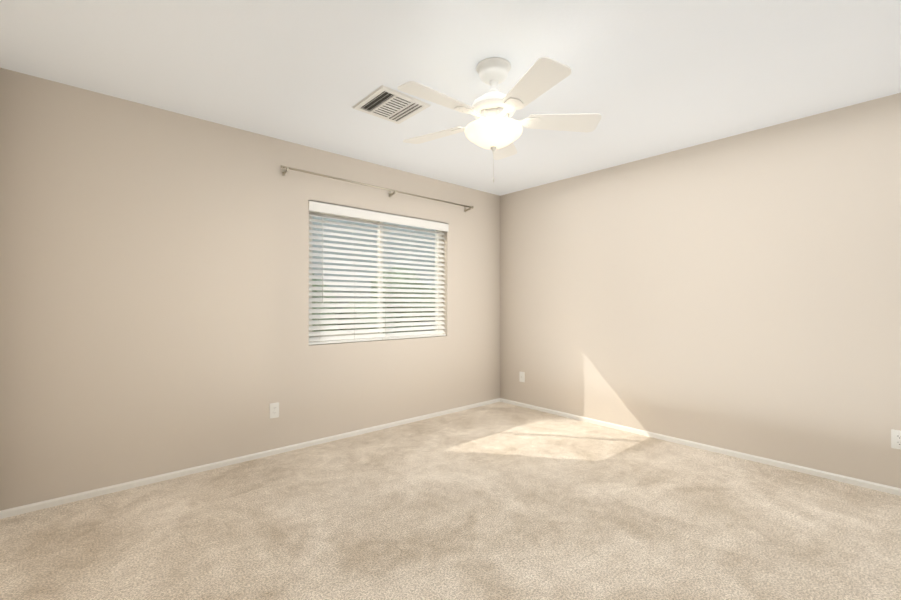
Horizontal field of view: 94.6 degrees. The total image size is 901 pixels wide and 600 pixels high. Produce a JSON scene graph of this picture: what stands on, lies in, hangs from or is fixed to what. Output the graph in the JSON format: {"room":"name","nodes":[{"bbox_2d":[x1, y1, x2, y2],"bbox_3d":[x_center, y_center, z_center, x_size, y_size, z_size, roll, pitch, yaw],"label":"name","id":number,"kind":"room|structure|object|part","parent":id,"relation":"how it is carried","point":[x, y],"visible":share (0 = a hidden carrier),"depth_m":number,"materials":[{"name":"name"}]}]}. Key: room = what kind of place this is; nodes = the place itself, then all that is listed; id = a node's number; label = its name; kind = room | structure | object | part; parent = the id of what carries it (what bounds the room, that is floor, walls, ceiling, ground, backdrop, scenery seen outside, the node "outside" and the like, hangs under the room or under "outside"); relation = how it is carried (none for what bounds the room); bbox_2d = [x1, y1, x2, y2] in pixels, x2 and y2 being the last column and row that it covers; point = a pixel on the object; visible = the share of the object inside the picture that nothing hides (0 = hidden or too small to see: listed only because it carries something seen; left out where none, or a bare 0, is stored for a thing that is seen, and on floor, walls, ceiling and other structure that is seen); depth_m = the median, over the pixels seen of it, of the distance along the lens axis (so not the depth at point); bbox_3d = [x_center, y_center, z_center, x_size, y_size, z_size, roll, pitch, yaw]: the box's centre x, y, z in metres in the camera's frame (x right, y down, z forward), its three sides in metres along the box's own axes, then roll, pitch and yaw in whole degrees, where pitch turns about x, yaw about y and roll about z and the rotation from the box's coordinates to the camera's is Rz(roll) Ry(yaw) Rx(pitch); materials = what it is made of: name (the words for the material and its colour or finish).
{"room":"empty bedroom","nodes":[
{"label":"empty bedroom","id":0,"kind":"room"},
{"bbox_2d":[0,68,499,510],"bbox_3d":[-0.992,-0.030,3.631,4.090,2.440,0.150,0,-1,-42],"label":"wall","id":1,"kind":"structure","parent":0,"point":[154,291],"depth_m":2.79,"materials":[{"name":"paint"}]},
{"bbox_2d":[0,398,499,518],"bbox_3d":[-0.938,1.169,3.560,4.090,0.041,0.012,0,-1,-42],"label":"baseboard","id":2,"kind":"structure","parent":1,"relation":"attached to","point":[19,510],"depth_m":2.88,"materials":[{"name":"white wood"}]},
{"bbox_2d":[269,402,278,418],"bbox_3d":[-1.354,0.850,3.196,0.070,0.114,0.009,0,-1,-42],"label":"outlet","id":3,"kind":"object","parent":1,"relation":"attached to","point":[274,410],"visible":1,"depth_m":3.19,"materials":[{"name":"white plastic"}]},
{"bbox_2d":[309,211,441,341],"bbox_3d":[-0.674,-0.215,3.974,1.500,1.184,0.050,0,-1,-42],"label":"window","id":4,"kind":"structure","parent":1,"relation":"in","point":[310,228],"depth_m":3.95,"materials":[{"name":"white plastic"}]},
{"bbox_2d":[312,216,436,330],"bbox_3d":[-0.672,-0.215,3.972,1.410,1.094,0.004,0,-1,-42],"label":"window panel","id":5,"kind":"object","parent":4,"relation":"in","point":[370,271],"visible":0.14,"depth_m":3.90,"materials":[{"name":"clear glass"}]},
{"bbox_2d":[308,200,448,344],"bbox_3d":[-0.614,-0.218,3.907,1.508,1.182,0.089,0,-1,-42],"label":"window blinds","id":6,"kind":"object","parent":4,"relation":"attached to","point":[329,208],"visible":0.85,"depth_m":3.83,"materials":[{"name":"white plastic"}]},
{"bbox_2d":[281,165,473,211],"bbox_3d":[-0.544,-0.996,3.872,2.054,0.057,0.094,0,-1,-42],"label":"curtain rod","id":7,"kind":"object","parent":1,"relation":"attached to","point":[284,172],"visible":1,"depth_m":3.68,"materials":[{"name":"silver metal"}]},
{"bbox_2d":[0,402,900,599],"bbox_3d":[0.763,1.224,1.641,4.390,0.100,5.440,0,-1,-42],"label":"floor","id":8,"kind":"structure","parent":0,"point":[500,501],"depth_m":2.15,"materials":[{"name":"carpet"}]},
{"bbox_2d":[0,0,900,195],"bbox_3d":[0.763,-1.316,1.662,4.390,0.100,5.440,0,-1,-42],"label":"ceiling","id":9,"kind":"structure","parent":0,"point":[647,78],"depth_m":2.21,"materials":[{"name":"white paint"}]},
{"bbox_2d":[352,85,430,123],"bbox_3d":[-0.383,-1.250,2.690,0.365,0.017,0.365,0,-1,-42],"label":"ceiling vent","id":10,"kind":"object","parent":9,"relation":"in","point":[388,104],"visible":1,"depth_m":2.67,"materials":[{"name":"white metal"}]},
{"bbox_2d":[397,57,601,181],"bbox_3d":[0.204,-0.948,2.224,1.092,0.626,1.133,0,-1,-42],"label":"ceiling fan","id":11,"kind":"object","parent":9,"relation":"hanging from","point":[495,128],"visible":1,"depth_m":2.16,"materials":[{"name":"white"}]},
{"bbox_3d":[0.215,-0.811,2.223,0.092,0.352,0.045,0,-1,-42],"label":"cord","id":12,"kind":"part","parent":11,"relation":"part of","materials":[{"name":"white plastic"}]},
{"bbox_3d":[0.233,-0.877,2.247,0.310,0.099,0.310,0,-1,-42],"label":"lamp shade","id":13,"kind":"part","parent":11,"relation":"part of","materials":[{"name":"white glass"}]},
{"bbox_2d":[500,93,900,487],"bbox_3d":[2.349,-0.034,3.058,0.150,2.440,5.440,0,-1,-42],"label":"wall","id":14,"kind":"structure","parent":0,"point":[740,293],"depth_m":3.17,"materials":[{"name":"paint"}]},
{"bbox_2d":[519,371,524,381],"bbox_3d":[0.800,0.865,4.671,0.018,0.114,0.070,0,-1,-42],"label":"outlet","id":15,"kind":"object","parent":14,"relation":"attached to","point":[521,376],"visible":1,"depth_m":4.67,"materials":[{"name":"white plastic"}]},
{"bbox_2d":[500,398,900,495],"bbox_3d":[2.289,1.165,2.995,0.012,0.041,5.140,0,-1,-42],"label":"baseboard","id":16,"kind":"structure","parent":14,"relation":"attached to","point":[846,479],"depth_m":3.15,"materials":[{"name":"white wood"}]},
{"bbox_2d":[891,429,900,449],"bbox_3d":[2.718,0.847,2.515,0.009,0.114,0.070,0,-1,-42],"label":"outlet","id":17,"kind":"object","parent":14,"relation":"attached to","point":[895,439],"visible":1,"depth_m":2.52,"materials":[{"name":"white plastic"}]},
{"label":"outside","id":18,"kind":"structure","parent":0,"visible":0},
{"bbox_3d":[-6.872,1.598,10.739,28.000,0.100,18.310,0,-1,-42],"label":"ground","id":19,"kind":"structure","parent":18,"visible":0},
{"bbox_2d":[312,216,434,288],"bbox_3d":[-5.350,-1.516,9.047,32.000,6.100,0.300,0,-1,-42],"label":"tree","id":20,"kind":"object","parent":19,"relation":"on","point":[358,239],"depth_m":11.48,"materials":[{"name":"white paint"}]},
{"bbox_2d":[312,267,434,332],"bbox_3d":[-0.432,0.353,8.663,12.569,2.357,1.931,0,-1,-42],"label":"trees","id":21,"kind":"object","parent":19,"relation":"on","point":[376,302],"depth_m":7.25,"materials":[{"name":"green plant"}]},
{"bbox_2d":[332,291,434,330],"bbox_3d":[-4.122,0.623,7.646,28.000,1.800,0.200,0,-1,-42],"label":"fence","id":22,"kind":"object","parent":19,"relation":"on","point":[369,297],"depth_m":9.26,"materials":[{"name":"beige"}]}
]}

